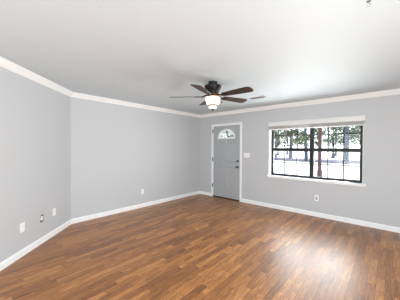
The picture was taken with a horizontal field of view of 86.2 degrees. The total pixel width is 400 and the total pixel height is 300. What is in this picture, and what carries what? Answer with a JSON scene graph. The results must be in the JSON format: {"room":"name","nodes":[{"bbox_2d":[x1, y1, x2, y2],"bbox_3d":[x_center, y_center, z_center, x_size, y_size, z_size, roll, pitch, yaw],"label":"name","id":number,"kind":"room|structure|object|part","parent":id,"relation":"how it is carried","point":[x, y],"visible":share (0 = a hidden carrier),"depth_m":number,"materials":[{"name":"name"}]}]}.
{"room":"empty living room","nodes":[
{"label":"empty living room","id":0,"kind":"room"},
{"bbox_2d":[0,66,70,262],"bbox_3d":[-2.393,0.167,2.949,0.120,2.440,2.008,0,1,-3],"label":"wall","id":1,"kind":"structure","parent":0,"point":[35,118],"depth_m":2.95,"materials":[{"name":"grey paint"}]},
{"bbox_2d":[20,222,24,232],"bbox_3d":[-2.324,1.013,2.799,0.008,0.122,0.078,0,1,-3],"label":"wall outlet","id":2,"kind":"object","parent":1,"relation":"attached to","point":[22,225],"visible":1,"depth_m":2.79,"materials":[{"name":"white plastic"}]},
{"bbox_2d":[0,219,70,270],"bbox_3d":[-2.331,1.342,2.963,0.016,0.090,2.015,0,1,-3],"label":"baseboard","id":3,"kind":"structure","parent":1,"relation":"attached to","point":[24,251],"depth_m":2.95,"materials":[{"name":"white wood"}]},
{"bbox_2d":[0,56,72,96],"bbox_3d":[-2.295,-1.010,2.929,0.064,0.085,2.035,0,1,-3],"label":"trim","id":4,"kind":"structure","parent":1,"relation":"attached to","point":[4,63],"depth_m":2.91,"materials":[{"name":"white wood"}]},
{"bbox_2d":[71,97,199,218],"bbox_3d":[-1.290,0.147,5.314,0.150,2.440,3.700,1,1,42],"label":"wall","id":5,"kind":"structure","parent":0,"point":[118,151],"depth_m":4.81,"materials":[{"name":"grey paint"}]},
{"bbox_2d":[71,92,199,117],"bbox_3d":[-1.170,-1.030,5.268,0.064,0.085,3.600,1,1,42],"label":"trim","id":6,"kind":"structure","parent":5,"relation":"attached to","point":[75,95],"depth_m":4.77,"materials":[{"name":"white wood"}]},
{"bbox_2d":[71,191,199,223],"bbox_3d":[-1.200,1.322,5.309,0.016,0.090,3.600,1,1,42],"label":"baseboard","id":7,"kind":"structure","parent":5,"relation":"attached to","point":[102,214],"depth_m":4.81,"materials":[{"name":"white wood"}]},
{"bbox_2d":[0,0,399,114],"bbox_3d":[-0.072,-1.105,1.955,6.500,0.150,8.300,1,1,42],"label":"ceiling","id":8,"kind":"structure","parent":0,"point":[145,52],"depth_m":2.16,"materials":[{"name":"paint"}]},
{"bbox_2d":[170,81,253,110],"bbox_3d":[0.235,-0.821,3.241,1.226,0.444,1.284,1,1,42],"label":"ceiling fan","id":9,"kind":"object","parent":8,"relation":"hanging from","point":[212,88],"visible":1,"depth_m":3.18,"materials":[{"name":"brown wood"}]},
{"bbox_3d":[0.026,-0.816,2.886,0.156,0.040,0.480,1,1,24],"label":"blade","id":10,"kind":"part","parent":9,"relation":"part of","materials":[{"name":"brown wood"}]},
{"bbox_3d":[0.195,-0.746,3.276,0.224,0.126,0.224,1,1,42],"label":"lamp shade","id":11,"kind":"part","parent":9,"relation":"part of","materials":[{"name":"white glass"}]},
{"bbox_3d":[0.562,-0.820,3.491,0.480,0.040,0.156,0,1,-30],"label":"blade","id":12,"kind":"part","parent":9,"relation":"part of","materials":[{"name":"brown wood"}]},
{"bbox_3d":[0.514,-0.815,2.993,0.480,0.040,0.156,1,1,42],"label":"blade","id":13,"kind":"part","parent":9,"relation":"part of","materials":[{"name":"brown wood"}]},
{"bbox_2d":[249,96,266,99],"bbox_3d":[1.155,-1.042,4.276,0.330,0.016,0.150,1,1,42],"label":"ceiling vent","id":14,"kind":"object","parent":8,"relation":"in","point":[258,97],"visible":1,"depth_m":4.25,"materials":[{"name":"metal"}]},
{"bbox_2d":[0,194,399,299],"bbox_3d":[-0.238,1.460,1.885,6.300,0.100,7.750,1,1,42],"label":"floor","id":15,"kind":"structure","parent":0,"point":[199,246],"depth_m":2.73,"materials":[{"name":"brown wood"}]},
{"bbox_2d":[200,94,399,226],"bbox_3d":[2.288,0.172,4.715,6.300,2.440,0.150,1,1,42],"label":"wall","id":16,"kind":"structure","parent":0,"point":[378,202],"depth_m":4.31,"materials":[{"name":"grey paint"}]},
{"bbox_2d":[211,122,241,201],"bbox_3d":[0.754,0.312,6.027,1.018,2.114,0.223,1,1,42],"label":"door","id":17,"kind":"structure","parent":16,"relation":"in","point":[226,152],"depth_m":5.98,"materials":[{"name":"grey paint"}]},
{"bbox_3d":[0.583,0.782,6.130,0.295,0.630,0.012,1,1,42],"label":"panel","id":18,"kind":"part","parent":17,"relation":"part of","materials":[{"name":"grey paint"}]},
{"bbox_3d":[0.587,0.058,6.122,0.295,0.580,0.012,1,1,42],"label":"panel","id":19,"kind":"part","parent":17,"relation":"part of","materials":[{"name":"grey paint"}]},
{"bbox_3d":[0.737,-0.455,5.993,0.584,0.278,0.026,1,1,42],"label":"fan light frame","id":20,"kind":"part","parent":17,"relation":"part of","materials":[{"name":"glass"}]},
{"bbox_3d":[0.870,0.787,5.876,0.292,0.630,0.012,1,1,42],"label":"panel","id":21,"kind":"part","parent":17,"relation":"part of","materials":[{"name":"grey paint"}]},
{"bbox_3d":[0.874,0.062,5.868,0.292,0.580,0.012,1,1,42],"label":"panel","id":22,"kind":"part","parent":17,"relation":"part of","materials":[{"name":"grey paint"}]},
{"bbox_2d":[200,89,399,117],"bbox_3d":[2.224,-1.005,4.622,6.000,0.085,0.064,1,1,42],"label":"trim","id":23,"kind":"structure","parent":16,"relation":"attached to","point":[393,91],"depth_m":4.47,"materials":[{"name":"white wood"}]},
{"bbox_2d":[200,191,399,232],"bbox_3d":[2.227,1.347,4.666,6.000,0.090,0.016,1,1,42],"label":"baseboard","id":24,"kind":"structure","parent":16,"relation":"attached to","point":[311,213],"depth_m":4.36,"materials":[{"name":"white wood"}]},
{"bbox_2d":[267,125,365,186],"bbox_3d":[2.387,0.010,4.599,1.896,1.323,0.192,1,1,42],"label":"window","id":25,"kind":"structure","parent":16,"relation":"in","point":[312,149],"depth_m":4.61,"materials":[{"name":"black metal"}]},
{"bbox_3d":[2.096,0.271,4.942,0.826,0.616,0.028,1,1,42],"label":"sash","id":26,"kind":"part","parent":25,"relation":"part of","materials":[{"name":"black metal"}]},
{"bbox_2d":[268,115,364,129],"bbox_3d":[2.336,-0.558,4.517,1.830,0.188,0.075,1,1,42],"label":"window blind","id":27,"kind":"object","parent":25,"relation":"attached to","point":[357,120],"visible":1,"depth_m":4.39,"materials":[{"name":"white plastic"}]},
{"bbox_3d":[2.338,-0.473,4.526,1.808,0.018,0.054,1,1,42],"label":"rail","id":28,"kind":"part","parent":27,"relation":"part of","materials":[{"name":"white plastic"}]},
{"bbox_3d":[2.761,0.281,4.354,0.818,0.616,0.028,1,1,42],"label":"sash","id":29,"kind":"part","parent":25,"relation":"part of","materials":[{"name":"clear glass"}]},
{"bbox_3d":[2.772,-0.320,4.356,0.818,0.586,0.028,1,1,42],"label":"sash","id":30,"kind":"part","parent":25,"relation":"part of","materials":[{"name":"clear glass"}]},
{"label":"outside","id":31,"kind":"structure","parent":0,"visible":0},
{"bbox_2d":[274,151,359,179],"bbox_3d":[51.392,0.920,94.829,220.000,0.280,199.840,1,1,42],"label":"ground","id":32,"kind":"structure","parent":31,"point":[350,172],"depth_m":17.24,"materials":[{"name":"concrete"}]},
{"bbox_2d":[274,129,299,155],"bbox_3d":[16.296,-3.475,43.304,6.948,9.273,6.731,0,1,12],"label":"tree","id":33,"kind":"object","parent":32,"relation":"on","point":[287,129],"visible":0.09,"depth_m":43.09,"materials":[{"name":"green plant"}]},
{"bbox_2d":[279,129,299,154],"bbox_3d":[20.393,-5.056,49.537,5.837,12.342,5.458,1,1,42],"label":"tree","id":34,"kind":"object","parent":32,"relation":"on","point":[288,129],"visible":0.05,"depth_m":49.98,"materials":[{"name":"green plant"}]},
{"bbox_2d":[307,128,329,154],"bbox_3d":[26.218,-4.805,48.548,5.685,11.920,5.671,1,1,42],"label":"tree","id":35,"kind":"object","parent":32,"relation":"on","point":[308,128],"visible":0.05,"depth_m":48.43,"materials":[{"name":"green plant"}]},
{"bbox_2d":[317,128,321,176],"bbox_3d":[6.247,-0.068,11.140,0.220,3.060,0.220,1,1,42],"label":"porch post","id":36,"kind":"object","parent":32,"relation":"on","point":[319,171],"visible":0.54,"depth_m":11.08,"materials":[{"name":"brown wood"}]},
{"bbox_3d":[6.241,1.247,11.154,0.210,0.430,0.210,1,1,42],"label":"post","id":37,"kind":"part","parent":36,"relation":"part of","materials":[{"name":"brown wood"}]},
{"bbox_2d":[322,127,351,155],"bbox_3d":[27.441,-4.378,42.748,6.343,11.205,5.229,1,1,23],"label":"tree","id":38,"kind":"object","parent":32,"relation":"on","point":[336,142],"visible":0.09,"depth_m":42.57,"materials":[{"name":"green plant"}]},
{"bbox_2d":[316,127,358,157],"bbox_3d":[21.385,-3.011,33.373,5.508,8.614,4.471,0,1,-14],"label":"tree","id":39,"kind":"object","parent":32,"relation":"on","point":[332,140],"visible":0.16,"depth_m":33.41,"materials":[{"name":"green plant"}]},
{"bbox_2d":[331,126,359,163],"bbox_3d":[14.699,-2.199,21.314,4.116,7.214,4.254,1,1,42],"label":"tree","id":40,"kind":"object","parent":32,"relation":"on","point":[348,137],"visible":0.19,"depth_m":20.97,"materials":[{"name":"green plant"}]},
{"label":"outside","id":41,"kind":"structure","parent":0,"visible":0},
{"bbox_2d":[274,157,359,163],"bbox_3d":[9.083,1.239,32.005,140.000,0.020,8.000,1,1,42],"label":"road","id":42,"kind":"structure","parent":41,"point":[279,159],"depth_m":26.48,"materials":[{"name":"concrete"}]},
{"bbox_2d":[274,130,283,159],"bbox_3d":[9.661,-2.134,27.609,3.210,6.867,3.098,0,1,-12],"label":"tree","id":43,"kind":"object","parent":42,"relation":"on","point":[276,131],"visible":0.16,"depth_m":27.37,"materials":[{"name":"green plant"}]},
{"bbox_2d":[277,129,303,158],"bbox_3d":[13.648,-2.786,31.615,4.447,8.165,3.736,0,1,9],"label":"tree","id":44,"kind":"object","parent":42,"relation":"on","point":[290,132],"visible":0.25,"depth_m":31.28,"materials":[{"name":"green plant"}]},
{"bbox_2d":[289,128,317,160],"bbox_3d":[12.543,-2.179,25.786,3.230,7.069,3.374,0,1,-19],"label":"tree","id":45,"kind":"object","parent":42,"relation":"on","point":[305,137],"visible":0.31,"depth_m":25.64,"materials":[{"name":"green plant"}]}
]}

